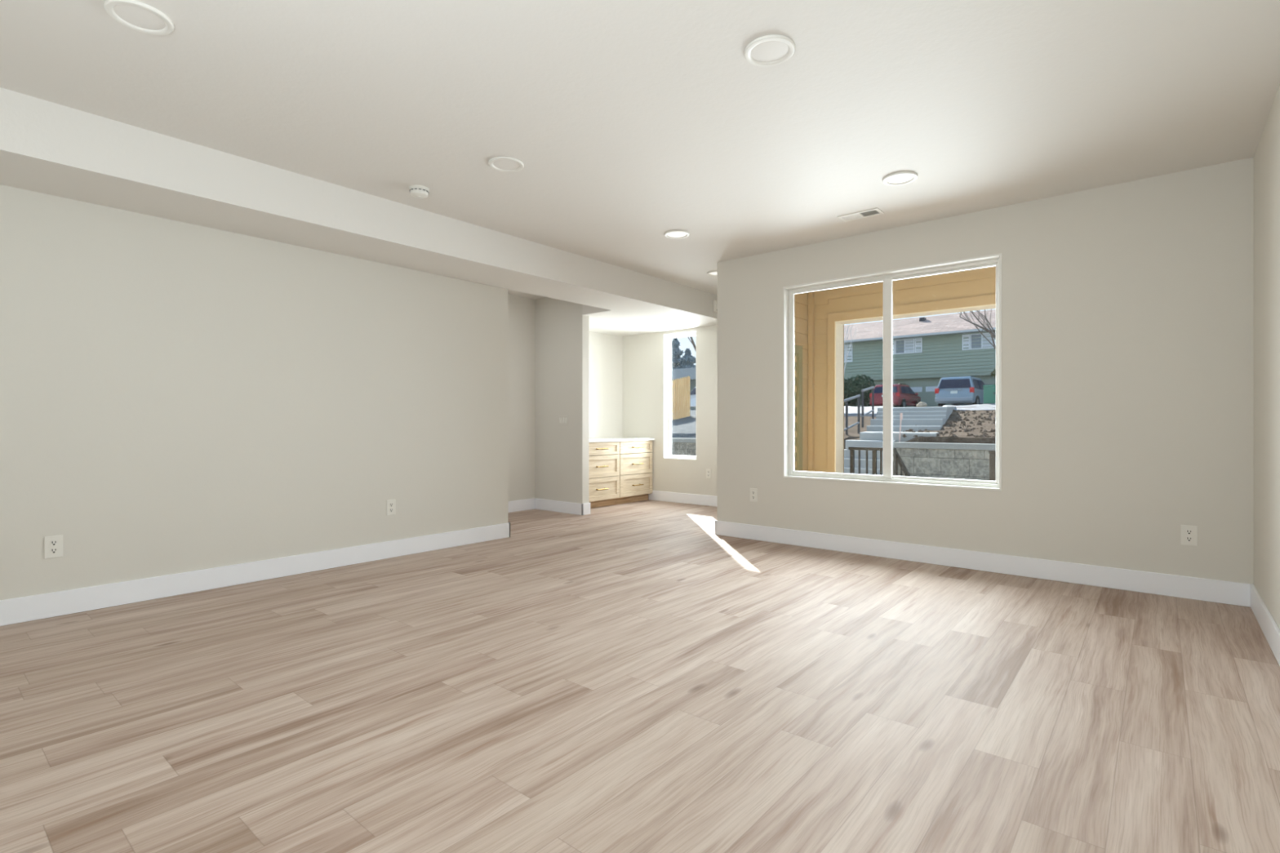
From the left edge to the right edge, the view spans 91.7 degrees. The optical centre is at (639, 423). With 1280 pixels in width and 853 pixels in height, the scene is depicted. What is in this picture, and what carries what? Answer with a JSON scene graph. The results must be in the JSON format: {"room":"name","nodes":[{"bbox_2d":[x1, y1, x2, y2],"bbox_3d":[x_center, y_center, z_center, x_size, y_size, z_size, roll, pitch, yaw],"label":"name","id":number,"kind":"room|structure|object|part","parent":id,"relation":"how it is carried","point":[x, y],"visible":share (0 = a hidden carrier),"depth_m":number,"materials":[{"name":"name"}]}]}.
{"room":"empty living room","nodes":[
{"label":"empty living room","id":0,"kind":"room"},
{"bbox_2d":[0,184,508,599],"bbox_3d":[-2.890,-0.250,4.315,0.130,2.740,4.810,0,0,40],"label":"wall","id":1,"kind":"structure","parent":0,"point":[176,397],"depth_m":4.22,"materials":[{"name":"white paint"}]},
{"bbox_2d":[44,534,62,559],"bbox_3d":[-3.396,0.715,3.601,0.010,0.128,0.080,0,0,40],"label":"wall outlet","id":2,"kind":"object","parent":1,"relation":"attached to","point":[53,544],"visible":1,"depth_m":3.60,"materials":[{"name":"white plastic"}]},
{"bbox_2d":[50,547,57,553],"bbox_3d":[-3.394,0.738,3.599,0.004,0.033,0.030,0,0,40],"label":"receptacle","id":3,"kind":"object","parent":2,"relation":"attached to","point":[53,550],"depth_m":3.60,"materials":[{"name":"white plastic"}]},
{"bbox_2d":[50,540,57,546],"bbox_3d":[-3.394,0.693,3.599,0.004,0.033,0.030,0,0,40],"label":"receptacle","id":4,"kind":"object","parent":2,"relation":"attached to","point":[53,543],"depth_m":3.60,"materials":[{"name":"white plastic"}]},
{"bbox_2d":[0,522,510,626],"bbox_3d":[-2.879,1.049,4.316,0.145,0.140,4.825,0,0,40],"label":"baseboard","id":5,"kind":"structure","parent":1,"relation":"attached to","point":[28,608],"depth_m":4.22,"materials":[{"name":"white paint"}]},
{"bbox_2d":[386,499,395,515],"bbox_3d":[-2.074,0.701,5.181,0.010,0.128,0.080,0,0,40],"label":"wall outlet","id":6,"kind":"object","parent":1,"relation":"attached to","point":[390,504],"visible":1,"depth_m":5.18,"materials":[{"name":"white plastic"}]},
{"bbox_2d":[0,87,717,336],"bbox_3d":[-2.083,-1.470,5.739,1.980,0.300,8.030,0,0,40],"label":"soffit","id":7,"kind":"structure","parent":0,"point":[46,147],"depth_m":4.09,"materials":[{"name":"white paint"}]},
{"bbox_2d":[713,300,717,312],"bbox_3d":[0.961,-1.465,7.801,0.042,0.150,0.110,0,0,40],"label":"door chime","id":8,"kind":"object","parent":7,"relation":"attached to","point":[715,302],"visible":0.49,"depth_m":7.76,"materials":[{"name":"white plastic"}]},
{"bbox_2d":[535,297,589,503],"bbox_3d":[-0.999,-0.250,7.899,0.870,2.740,0.115,0,0,40],"label":"wall partition","id":9,"kind":"structure","parent":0,"point":[562,330],"depth_m":7.81,"materials":[{"name":"white paint"}]},
{"bbox_2d":[535,497,590,515],"bbox_3d":[-0.994,1.049,7.894,0.885,0.140,0.145,0,0,40],"label":"baseboard","id":10,"kind":"structure","parent":9,"relation":"attached to","point":[577,508],"depth_m":7.77,"materials":[{"name":"white paint"}]},
{"bbox_2d":[558,415,568,425],"bbox_3d":[-0.964,-0.038,7.786,0.164,0.120,0.012,0,0,40],"label":"light switch","id":11,"kind":"object","parent":9,"relation":"attached to","point":[562,420],"visible":1,"depth_m":7.78,"materials":[{"name":"white plastic"}]},
{"bbox_2d":[508,294,622,501],"bbox_3d":[-2.912,-0.250,6.432,0.180,2.740,8.030,0,0,40],"label":"wall","id":12,"kind":"structure","parent":0,"point":[606,350],"depth_m":8.07,"materials":[{"name":"white paint"}]},
{"bbox_2d":[508,497,535,512],"bbox_3d":[-2.763,1.049,6.457,0.015,0.140,4.360,0,0,40],"label":"baseboard","id":13,"kind":"structure","parent":12,"relation":"attached to","point":[528,504],"depth_m":7.95,"materials":[{"name":"white paint"}]},
{"bbox_2d":[0,499,1279,852],"bbox_3d":[-0.267,1.150,4.239,7.050,0.060,8.360,0,0,40],"label":"floor","id":14,"kind":"structure","parent":0,"point":[637,677],"depth_m":2.38,"materials":[{"name":"brown wood"}]},
{"bbox_2d":[589,441,619,508],"bbox_3d":[-0.713,0.683,8.391,0.602,0.871,0.747,0,0,40],"label":"base cabinet","id":15,"kind":"object","parent":14,"relation":"on","point":[604,456],"visible":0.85,"depth_m":8.29,"materials":[{"name":"brown wood"}]},
{"bbox_3d":[-0.522,0.870,8.231,0.020,0.296,0.739,0,0,40],"label":"drawer","id":16,"kind":"part","parent":15,"relation":"part of","materials":[{"name":"brown wood"}]},
{"bbox_3d":[-0.522,0.571,8.231,0.020,0.290,0.739,0,0,40],"label":"drawer","id":17,"kind":"part","parent":15,"relation":"part of","materials":[{"name":"brown wood"}]},
{"bbox_3d":[-0.522,0.337,8.231,0.020,0.166,0.739,0,0,40],"label":"drawer","id":18,"kind":"part","parent":15,"relation":"part of","materials":[{"name":"brown wood"}]},
{"bbox_2d":[589,437,654,442],"bbox_3d":[-0.538,0.231,8.636,0.628,0.032,1.600,0,0,40],"label":"countertop","id":19,"kind":"structure","parent":15,"relation":"on","point":[605,439],"depth_m":8.65,"materials":[{"name":"white stone"}]},
{"bbox_2d":[615,440,652,504],"bbox_3d":[-0.242,0.683,8.954,0.602,0.871,0.712,0,0,40],"label":"base cabinet","id":20,"kind":"object","parent":14,"relation":"on","point":[635,456],"visible":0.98,"depth_m":8.78,"materials":[{"name":"brown wood"}]},
{"bbox_3d":[-0.051,0.870,8.794,0.020,0.296,0.704,0,0,40],"label":"drawer","id":21,"kind":"part","parent":20,"relation":"part of","materials":[{"name":"brown wood"}]},
{"bbox_3d":[-0.051,0.571,8.794,0.020,0.290,0.704,0,0,40],"label":"drawer","id":22,"kind":"part","parent":20,"relation":"part of","materials":[{"name":"brown wood"}]},
{"bbox_3d":[-0.051,0.337,8.794,0.020,0.166,0.704,0,0,40],"label":"drawer","id":23,"kind":"part","parent":20,"relation":"part of","materials":[{"name":"brown wood"}]},
{"bbox_2d":[0,0,1279,299],"bbox_3d":[-0.267,-1.680,4.239,7.050,0.120,8.360,0,0,40],"label":"ceiling","id":24,"kind":"structure","parent":0,"point":[630,123],"depth_m":3.10,"materials":[{"name":"white paint"}]},
{"bbox_2d":[104,0,173,35],"bbox_3d":[-1.988,-1.613,2.471,0.216,0.013,0.216,0,0,40],"label":"recessed light","id":25,"kind":"object","parent":24,"relation":"in","point":[137,15],"visible":1,"depth_m":2.46,"materials":[{"name":"white plastic"}]},
{"bbox_2d":[408,185,429,199],"bbox_3d":[-1.525,-1.591,4.294,0.132,0.059,0.132,0,0,40],"label":"smoke detector","id":26,"kind":"object","parent":24,"relation":"attached to","point":[420,192],"visible":1,"depth_m":4.25,"materials":[{"name":"white plastic"}]},
{"bbox_2d":[488,156,524,172],"bbox_3d":[-0.835,-1.613,3.880,0.216,0.013,0.216,0,0,40],"label":"recessed light","id":27,"kind":"object","parent":24,"relation":"in","point":[504,164],"visible":1,"depth_m":3.87,"materials":[{"name":"plastic"}]},
{"bbox_2d":[664,230,689,239],"bbox_3d":[0.315,-1.613,5.317,0.216,0.013,0.216,0,0,40],"label":"recessed light","id":28,"kind":"object","parent":24,"relation":"in","point":[673,234],"visible":1,"depth_m":5.31,"materials":[{"name":"plastic"}]},
{"bbox_2d":[706,270,717,275],"bbox_3d":[0.828,-1.613,6.686,0.216,0.013,0.216,0,0,40],"label":"recessed light","id":29,"kind":"object","parent":24,"relation":"in","point":[714,273],"visible":0.6,"depth_m":6.67,"materials":[{"name":"plastic"}]},
{"bbox_2d":[744,35,795,66],"bbox_3d":[0.562,-1.613,2.698,0.216,0.013,0.216,0,0,40],"label":"recessed light","id":30,"kind":"object","parent":24,"relation":"in","point":[767,51],"visible":1,"depth_m":2.69,"materials":[{"name":"white plastic"}]},
{"bbox_2d":[837,208,884,222],"bbox_3d":[1.713,-1.616,4.825,0.310,0.008,0.150,0,0,40],"label":"ceiling vent","id":31,"kind":"object","parent":24,"relation":"in","point":[875,211],"visible":1,"depth_m":4.82,"materials":[{"name":"metal"}]},
{"bbox_2d":[882,171,917,186],"bbox_3d":[1.715,-1.613,4.101,0.216,0.013,0.216,0,0,40],"label":"recessed light","id":32,"kind":"object","parent":24,"relation":"in","point":[900,178],"visible":1,"depth_m":4.09,"materials":[{"name":"plastic"}]},
{"bbox_2d":[622,324,717,496],"bbox_3d":[0.809,-0.250,8.658,3.030,2.740,0.160,0,0,40],"label":"wall","id":33,"kind":"structure","parent":0,"point":[642,354],"depth_m":8.96,"materials":[{"name":"white paint"}]},
{"bbox_2d":[662,329,697,460],"bbox_3d":[0.608,-0.388,8.821,0.586,1.795,0.158,0,0,40],"label":"window","id":34,"kind":"structure","parent":33,"relation":"in","point":[667,338],"depth_m":8.97,"materials":[{"name":"white plastic"}]},
{"bbox_3d":[0.640,-0.388,8.861,0.506,1.715,0.026,0,0,40],"label":"sash","id":35,"kind":"part","parent":34,"relation":"part of","materials":[{"name":"glass"}]},
{"bbox_2d":[648,490,717,506],"bbox_3d":[1.021,1.049,8.367,2.330,0.140,0.015,0,0,40],"label":"baseboard","id":36,"kind":"structure","parent":33,"relation":"attached to","point":[693,499],"depth_m":8.69,"materials":[{"name":"white paint"}]},
{"bbox_2d":[706,468,711,478],"bbox_3d":[0.932,0.682,8.445,0.080,0.128,0.010,0,0,40],"label":"wall outlet","id":37,"kind":"object","parent":33,"relation":"attached to","point":[708,470],"visible":1,"depth_m":8.44,"materials":[{"name":"white plastic"}]},
{"bbox_2d":[794,292,808,471],"bbox_3d":[1.532,-0.205,6.927,0.020,2.850,1.628,0,0,40],"label":"wall","id":38,"kind":"structure","parent":0,"point":[801,300],"depth_m":7.43,"materials":[{"name":"yellow wood"}]},
{"bbox_2d":[808,291,813,471],"bbox_3d":[2.065,-0.205,7.506,0.055,2.850,0.054,0,0,40],"label":"trim","id":39,"kind":"structure","parent":38,"relation":"attached to","point":[811,295],"depth_m":7.48,"materials":[{"name":"yellow wood"}]},
{"bbox_2d":[813,266,995,472],"bbox_3d":[3.550,-0.205,6.313,3.855,2.850,0.020,0,0,40],"label":"wall","id":40,"kind":"structure","parent":0,"point":[977,282],"depth_m":7.15,"materials":[{"name":"yellow wood"}]},
{"bbox_2d":[717,157,1253,584],"bbox_3d":[2.308,-0.250,5.083,3.857,2.740,0.160,0,0,40],"label":"wall","id":41,"kind":"structure","parent":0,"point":[1127,308],"depth_m":4.33,"materials":[{"name":"white paint"}]},
{"bbox_2d":[750,488,757,502],"bbox_3d":[1.095,0.690,5.987,0.080,0.128,0.010,0,0,40],"label":"wall outlet","id":42,"kind":"object","parent":41,"relation":"attached to","point":[753,491],"visible":1,"depth_m":5.98,"materials":[{"name":"white plastic"}]},
{"bbox_2d":[782,253,1001,490],"bbox_3d":[2.063,-0.384,5.273,1.786,1.777,0.143,0,0,40],"label":"window","id":43,"kind":"structure","parent":41,"relation":"attached to","point":[990,260],"depth_m":5.26,"materials":[{"name":"white plastic"}]},
{"bbox_3d":[1.780,-0.384,5.551,0.916,1.697,0.026,0,0,40],"label":"sash","id":44,"kind":"part","parent":43,"relation":"part of","materials":[{"name":"white plastic"}]},
{"bbox_3d":[2.100,-0.384,5.272,0.072,1.697,0.028,0,0,40],"label":"meeting rail","id":45,"kind":"part","parent":43,"relation":"part of","materials":[{"name":"white plastic"}]},
{"bbox_3d":[2.425,-0.384,5.045,0.858,1.697,0.026,0,0,40],"label":"sash","id":46,"kind":"part","parent":43,"relation":"part of","materials":[{"name":"white plastic"}]},
{"bbox_2d":[715,520,1250,607],"bbox_3d":[2.433,1.049,5.256,3.857,0.140,0.615,0,0,40],"label":"baseboard","id":47,"kind":"structure","parent":41,"relation":"attached to","point":[1237,593],"depth_m":4.58,"materials":[{"name":"white paint"}]},
{"bbox_2d":[1181,524,1197,546],"bbox_3d":[3.507,0.716,3.970,0.080,0.128,0.010,0,0,40],"label":"wall outlet","id":48,"kind":"object","parent":41,"relation":"attached to","point":[1188,533],"visible":1,"depth_m":3.97,"materials":[{"name":"white plastic"}]},
{"bbox_2d":[1186,536,1192,542],"bbox_3d":[3.505,0.739,3.967,0.030,0.033,0.004,0,0,40],"label":"receptacle","id":49,"kind":"object","parent":48,"relation":"attached to","point":[1188,539],"depth_m":3.97,"materials":[{"name":"white plastic"}]},
{"bbox_2d":[1186,528,1192,534],"bbox_3d":[3.505,0.694,3.967,0.030,0.033,0.004,0,0,40],"label":"receptacle","id":50,"kind":"object","parent":48,"relation":"attached to","point":[1188,531],"depth_m":3.97,"materials":[{"name":"white plastic"}]},
{"bbox_2d":[1253,83,1279,629],"bbox_3d":[1.840,-0.250,1.401,0.150,2.740,6.410,0,0,40],"label":"wall","id":51,"kind":"structure","parent":0,"point":[1267,154],"depth_m":3.33,"materials":[{"name":"white paint"}]},
{"bbox_2d":[1250,583,1279,666],"bbox_3d":[1.725,1.049,1.393,0.015,0.140,6.250,0,0,40],"label":"baseboard","id":52,"kind":"structure","parent":51,"relation":"attached to","point":[1268,624],"depth_m":3.22,"materials":[{"name":"white paint"}]},
{"bbox_3d":[3.370,1.320,5.629,4.455,0.200,2.040,0,0,40],"label":"floor","id":53,"kind":"structure","parent":0,"visible":0},
{"bbox_2d":[988,450,995,480],"bbox_3d":[4.629,0.752,5.750,2.478,0.935,0.064,0,0,40],"label":"post","id":54,"kind":"object","parent":53,"relation":"on","point":[992,453],"visible":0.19,"depth_m":6.50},
{"bbox_3d":[3.841,-0.205,6.193,4.455,2.850,0.170,0,0,40],"label":"wall","id":55,"kind":"structure","parent":0,"visible":0},
{"bbox_2d":[843,324,844,473],"bbox_3d":[2.371,-0.105,7.759,0.240,3.050,0.295,0,0,40],"label":"trim","id":56,"kind":"structure","parent":55,"relation":"attached to","point":[843,324],"depth_m":7.79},
{"bbox_2d":[827,293,995,473],"bbox_3d":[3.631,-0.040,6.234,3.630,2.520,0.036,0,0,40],"label":"trim","id":57,"kind":"structure","parent":55,"relation":"attached to","point":[989,299],"depth_m":7.23,"materials":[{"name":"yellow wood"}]},
{"bbox_3d":[1.505,-0.250,7.020,0.140,2.740,1.780,0,0,40],"label":"wall","id":58,"kind":"structure","parent":0,"visible":0},
{"bbox_2d":[794,342,804,471],"bbox_3d":[1.522,0.102,7.071,0.298,2.075,0.960,0,0,40],"label":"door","id":59,"kind":"structure","parent":58,"relation":"in","point":[797,346],"depth_m":7.27,"materials":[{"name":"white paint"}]},
{"bbox_3d":[1.597,0.165,7.009,0.015,1.950,0.720,0,0,40],"label":"panel","id":60,"kind":"part","parent":59,"relation":"part of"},
{"label":"outside","id":61,"kind":"structure","parent":0,"visible":0},
{"bbox_2d":[671,408,695,438],"bbox_3d":[-6.810,0.058,36.844,38.273,1.947,18.220,0,0,40],"label":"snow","id":62,"kind":"structure","parent":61,"point":[683,428],"depth_m":21.88,"materials":[{"name":"snow"}]},
{"bbox_2d":[671,375,689,420],"bbox_3d":[1.689,-0.986,28.041,0.103,2.593,4.300,0,0,19],"label":"wooden fence","id":63,"kind":"object","parent":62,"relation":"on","point":[680,387],"visible":0.53,"depth_m":28.54,"materials":[{"name":"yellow wood"}]},
{"bbox_2d":[844,405,883,417],"bbox_3d":[8.176,-0.285,30.709,9.990,1.286,7.600,0,0,40],"label":"snow","id":64,"kind":"object","parent":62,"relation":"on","point":[852,411],"visible":0.09,"depth_m":27.65,"materials":[{"name":"snow"}]},
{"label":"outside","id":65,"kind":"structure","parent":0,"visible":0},
{"bbox_3d":[37.356,-0.550,68.032,150.000,0.540,87.700,0,0,40],"label":"parking garage","id":66,"kind":"object","parent":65,"visible":0},
{"bbox_2d":[671,337,684,368],"bbox_3d":[4.152,-5.574,73.440,5.999,9.588,6.256,0,0,40],"label":"conifer tree","id":67,"kind":"object","parent":66,"relation":"on","point":[676,355],"visible":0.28,"depth_m":72.97,"materials":[{"name":"grey plant"}]},
{"bbox_2d":[671,367,695,408],"bbox_3d":[6.227,-2.840,59.654,18.200,4.120,9.300,0,0,40],"label":"house","id":68,"kind":"structure","parent":66,"relation":"on","point":[676,373],"depth_m":55.82,"materials":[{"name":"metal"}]},
{"bbox_2d":[674,348,695,368],"bbox_3d":[5.335,-4.715,71.425,8.455,7.870,8.313,0,0,40],"label":"conifer tree","id":69,"kind":"object","parent":66,"relation":"on","point":[687,361],"visible":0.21,"depth_m":70.91,"materials":[{"name":"grey plant"}]},
{"bbox_2d":[687,336,695,350],"bbox_3d":[4.130,-6.228,39.268,7.636,11.157,4.221,0,0,-27],"label":"bare tree","id":70,"kind":"object","parent":66,"relation":"on","point":[691,337],"visible":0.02,"depth_m":39.75,"materials":[{"name":"grey plant"}]},
{"bbox_2d":[689,386,695,407],"bbox_3d":[4.318,-1.609,40.621,2.160,1.777,4.728,0,0,-20],"label":"parked car","id":71,"kind":"object","parent":66,"relation":"on","point":[692,394],"visible":0.02,"depth_m":40.58,"materials":[{"name":"white paint"}]},
{"bbox_2d":[844,324,857,373],"bbox_3d":[13.023,-4.792,40.865,3.044,8.159,3.014,0,0,40],"label":"birch tree","id":72,"kind":"object","parent":66,"relation":"on","point":[846,324],"visible":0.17,"depth_m":40.64,"materials":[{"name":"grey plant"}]},
{"bbox_2d":[844,373,875,406],"bbox_3d":[13.977,-2.031,43.053,5.578,2.686,2.372,0,0,43],"label":"evergreen shrub","id":73,"kind":"object","parent":66,"relation":"on","point":[853,388],"visible":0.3,"depth_m":41.95,"materials":[{"name":"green plant"}]},
{"bbox_2d":[869,382,920,407],"bbox_3d":[16.932,-1.659,40.923,2.160,1.777,4.728,0,0,42],"label":"utility vehicle","id":74,"kind":"object","parent":66,"relation":"on","point":[903,395],"visible":0.56,"depth_m":39.55,"materials":[{"name":"red paint"}]},
{"bbox_2d":[844,309,995,407],"bbox_3d":[27.054,-4.520,43.717,27.800,7.400,9.820,0,0,40],"label":"house","id":75,"kind":"structure","parent":66,"relation":"on","point":[926,350],"depth_m":44.26,"materials":[{"name":"green"}]},
{"bbox_2d":[846,344,852,362],"bbox_3d":[15.983,-5.345,47.455,0.480,1.350,0.037,0,0,40],"label":"window","id":76,"kind":"structure","parent":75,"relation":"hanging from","point":[850,354],"depth_m":47.45,"materials":[{"name":"glass"}]},
{"bbox_2d":[892,339,894,354],"bbox_3d":[18.384,-5.550,45.447,0.480,1.060,0.037,0,0,40],"label":"shutter","id":77,"kind":"object","parent":75,"relation":"hanging from","point":[893,340],"depth_m":45.35,"materials":[{"name":"white paint"}]},
{"bbox_3d":[18.859,-5.550,45.053,0.575,0.920,0.017,0,0,40],"label":"pane","id":78,"kind":"part","parent":75,"relation":"part of","materials":[{"name":"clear glass"}]},
{"bbox_3d":[19.354,-5.550,44.639,0.575,0.920,0.017,0,0,40],"label":"pane","id":79,"kind":"part","parent":75,"relation":"part of","materials":[{"name":"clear glass"}]},
{"bbox_3d":[19.756,-2.420,44.656,0.960,0.360,0.025,0,0,40],"label":"garage pane","id":80,"kind":"part","parent":75,"relation":"part of","materials":[{"name":"clear glass"}]},
{"bbox_2d":[915,337,922,352],"bbox_3d":[19.826,-5.550,44.240,0.480,1.060,0.037,0,0,40],"label":"shutter","id":81,"kind":"object","parent":75,"relation":"hanging from","point":[918,341],"depth_m":44.22,"materials":[{"name":"white paint"}]},
{"bbox_2d":[919,317,926,321],"bbox_3d":[21.433,-7.785,47.128,0.400,0.430,0.400,0,0,40],"label":"roof vent","id":82,"kind":"object","parent":75,"relation":"attached to","point":[921,319],"depth_m":46.96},
{"bbox_3d":[20.676,-2.420,43.886,0.960,0.360,0.025,0,0,40],"label":"garage pane","id":83,"kind":"part","parent":75,"relation":"part of","materials":[{"name":"clear glass"}]},
{"bbox_2d":[962,333,969,350],"bbox_3d":[22.173,-5.510,42.277,0.480,1.060,0.037,0,0,40],"label":"shutter","id":84,"kind":"object","parent":75,"relation":"hanging from","point":[966,337],"depth_m":42.27,"materials":[{"name":"white paint"}]},
{"bbox_3d":[22.660,-5.510,41.873,0.605,0.920,0.017,0,0,40],"label":"pane","id":85,"kind":"part","parent":75,"relation":"part of","materials":[{"name":"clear glass"}]},
{"bbox_3d":[23.177,-5.510,41.440,0.605,0.920,0.017,0,0,40],"label":"pane","id":86,"kind":"part","parent":75,"relation":"part of","materials":[{"name":"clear glass"}]},
{"bbox_2d":[934,376,985,406],"bbox_3d":[18.703,-1.672,35.727,2.260,1.796,5.028,0,0,41],"label":"minivan","id":87,"kind":"object","parent":66,"relation":"on","point":[961,390],"visible":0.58,"depth_m":34.02,"materials":[{"name":"blue paint"}]},
{"bbox_2d":[934,388,939,393],"bbox_3d":[16.503,-1.790,34.525,0.212,0.300,0.130,0,0,41],"label":"tail light","id":88,"kind":"object","parent":87,"relation":"attached to","point":[936,390],"depth_m":34.47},
{"bbox_2d":[969,386,974,392],"bbox_3d":[17.827,-1.790,33.378,0.212,0.300,0.130,0,0,41],"label":"tail light","id":89,"kind":"object","parent":87,"relation":"attached to","point":[971,388],"depth_m":33.32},
{"bbox_2d":[958,308,995,350],"bbox_3d":[16.586,-4.292,28.658,5.544,7.180,5.997,0,0,35],"label":"bare tree","id":90,"kind":"object","parent":66,"relation":"on","point":[984,327],"visible":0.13,"depth_m":29.66,"materials":[{"name":"grey plant"}]},
{"bbox_2d":[982,384,995,404],"bbox_3d":[16.646,-1.290,28.969,1.100,0.980,0.800,0,0,40],"label":"utility box","id":91,"kind":"object","parent":66,"relation":"on","point":[989,391],"visible":0.45,"depth_m":28.85,"materials":[{"name":"green metal"}]},
{"bbox_3d":[16.646,-1.740,28.969,1.040,0.080,0.760,0,0,40],"label":"lid","id":92,"kind":"part","parent":91,"relation":"part of","materials":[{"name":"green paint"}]},
{"bbox_2d":[990,368,995,384],"bbox_3d":[22.245,-3.026,37.667,2.469,4.612,2.547,0,0,40],"label":"conifer tree","id":93,"kind":"object","parent":66,"relation":"on","point":[994,370],"visible":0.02,"depth_m":37.83,"materials":[{"name":"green plant"}]},
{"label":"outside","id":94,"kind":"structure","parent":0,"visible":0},
{"bbox_3d":[-0.683,1.670,14.769,100.000,0.200,7.260,0,0,40],"label":"patio","id":95,"kind":"object","parent":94,"visible":0},
{"bbox_2d":[671,437,695,455],"bbox_3d":[-10.201,1.000,27.641,38.920,1.140,0.370,0,0,40],"label":"wall","id":96,"kind":"structure","parent":95,"relation":"on","point":[680,446],"depth_m":17.86,"materials":[{"name":"concrete"}]},
{"bbox_2d":[848,446,911,476],"bbox_3d":[3.286,0.915,7.996,0.540,1.270,1.778,0,0,40],"label":"porch railing","id":97,"kind":"object","parent":95,"relation":"on","point":[896,459],"visible":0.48,"depth_m":7.31,"materials":[{"name":"brown wood"}]},
{"bbox_3d":[2.555,0.759,7.484,0.042,0.922,0.042,0,0,40],"label":"post","id":98,"kind":"part","parent":97,"relation":"part of","materials":[{"name":"wood"}]},
{"bbox_3d":[2.733,0.302,7.335,0.540,0.035,0.056,0,0,40],"label":"rail","id":99,"kind":"part","parent":97,"relation":"part of","materials":[{"name":"wood"}]},
{"bbox_3d":[2.760,0.759,7.313,0.042,0.922,0.042,0,0,40],"label":"post","id":100,"kind":"part","parent":97,"relation":"part of","materials":[{"name":"wood"}]},
{"bbox_3d":[2.924,0.759,7.176,0.042,0.922,0.042,0,0,40],"label":"post","id":101,"kind":"part","parent":97,"relation":"part of","materials":[{"name":"wood"}]},
{"bbox_3d":[3.485,0.840,7.847,0.044,1.120,1.750,0,0,40],"label":"stair rail","id":102,"kind":"part","parent":97,"relation":"part of","materials":[{"name":"wood"}]},
{"bbox_2d":[844,406,955,475],"bbox_3d":[9.499,0.378,22.019,2.915,2.385,21.152,0,0,28],"label":"stairs","id":103,"kind":"structure","parent":95,"relation":"on","point":[933,418],"depth_m":16.14,"materials":[{"name":"grey concrete"}]},
{"bbox_2d":[844,394,860,435],"bbox_3d":[5.398,-0.165,16.156,0.068,1.270,2.768,0,0,31],"label":"stair handrail","id":104,"kind":"object","parent":103,"relation":"attached to","point":[846,400],"visible":0.7,"depth_m":16.28,"materials":[{"name":"metal"}]},
{"bbox_3d":[5.343,-0.055,16.065,0.057,1.050,0.060,0,0,40],"label":"post","id":105,"kind":"part","parent":104,"relation":"part of","materials":[{"name":"metal"}]},
{"bbox_3d":[5.380,0.132,16.125,0.060,0.361,2.696,0,0,31],"label":"rail","id":106,"kind":"part","parent":104,"relation":"part of","materials":[{"name":"metal"}]},
{"bbox_3d":[5.398,-0.612,16.156,0.068,0.376,2.768,0,0,31],"label":"rail","id":107,"kind":"part","parent":104,"relation":"part of","materials":[{"name":"metal"}]},
{"bbox_3d":[6.080,-0.215,17.273,0.057,1.050,0.060,0,0,40],"label":"post","id":108,"kind":"part","parent":104,"relation":"part of","materials":[{"name":"metal"}]},
{"bbox_2d":[861,386,874,427],"bbox_3d":[7.010,-0.541,19.103,0.068,1.323,2.366,0,0,28],"label":"stair handrail","id":109,"kind":"object","parent":103,"relation":"on","point":[872,388],"visible":0.94,"depth_m":18.65,"materials":[{"name":"metal"}]},
{"bbox_3d":[6.505,-0.405,18.156,0.057,1.050,0.060,0,0,40],"label":"post","id":110,"kind":"part","parent":109,"relation":"part of","materials":[{"name":"metal"}]},
{"bbox_3d":[7.010,-1.055,19.103,0.068,0.295,2.366,0,0,28],"label":"rail","id":111,"kind":"part","parent":109,"relation":"part of","materials":[{"name":"metal"}]},
{"bbox_3d":[6.985,-0.310,19.055,0.060,0.277,2.258,0,0,28],"label":"rail","id":112,"kind":"part","parent":109,"relation":"part of","materials":[{"name":"metal"}]},
{"bbox_3d":[7.515,-0.615,20.049,0.057,1.050,0.060,0,0,40],"label":"post","id":113,"kind":"part","parent":109,"relation":"part of","materials":[{"name":"metal"}]},
{"bbox_2d":[916,401,927,407],"bbox_3d":[13.789,-0.875,30.442,0.441,0.354,0.429,0,0,8],"label":"boulder","id":114,"kind":"object","parent":103,"relation":"on","point":[921,404],"visible":0.84,"depth_m":30.28,"materials":[{"name":"stone"}]},
{"bbox_2d":[893,441,995,480],"bbox_3d":[13.008,1.000,8.225,18.640,1.140,0.370,0,0,40],"label":"wall","id":115,"kind":"structure","parent":95,"relation":"on","point":[970,461],"depth_m":13.36,"materials":[{"name":"concrete"}]},
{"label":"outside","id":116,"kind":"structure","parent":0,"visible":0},
{"bbox_2d":[844,416,875,448],"bbox_3d":[6.992,0.156,23.994,4.484,1.751,18.055,0,0,25],"label":"bank","id":117,"kind":"object","parent":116,"point":[853,434],"visible":0.05,"depth_m":19.15,"materials":[{"name":"soil"}]},
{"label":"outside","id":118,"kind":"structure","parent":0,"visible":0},
{"bbox_2d":[903,406,995,444],"bbox_3d":[16.949,0.126,15.665,22.102,1.811,16.220,0,0,40],"label":"bank","id":119,"kind":"object","parent":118,"point":[962,437],"visible":0.12,"depth_m":14.93,"materials":[{"name":"brown soil"}]},
{"bbox_2d":[898,413,902,441],"bbox_3d":[6.013,0.140,14.344,0.082,0.761,0.028,0,0,40],"label":"stake","id":120,"kind":"object","parent":119,"relation":"on","point":[901,414],"visible":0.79,"depth_m":14.33,"materials":[{"name":"pink paint"}]},
{"bbox_2d":[901,409,995,437],"bbox_3d":[11.557,-0.103,17.544,6.915,0.926,13.543,0,0,28],"label":"clod","id":121,"kind":"object","parent":119,"relation":"on","point":[984,434],"visible":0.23,"depth_m":16.12,"materials":[{"name":"brown soil"}]},
{"bbox_2d":[942,404,995,410],"bbox_3d":[21.318,-0.345,21.019,22.270,1.141,5.600,0,0,40],"label":"snow","id":122,"kind":"object","parent":119,"relation":"on","point":[979,406],"visible":0.14,"depth_m":26.28,"materials":[{"name":"snow"}]}
]}

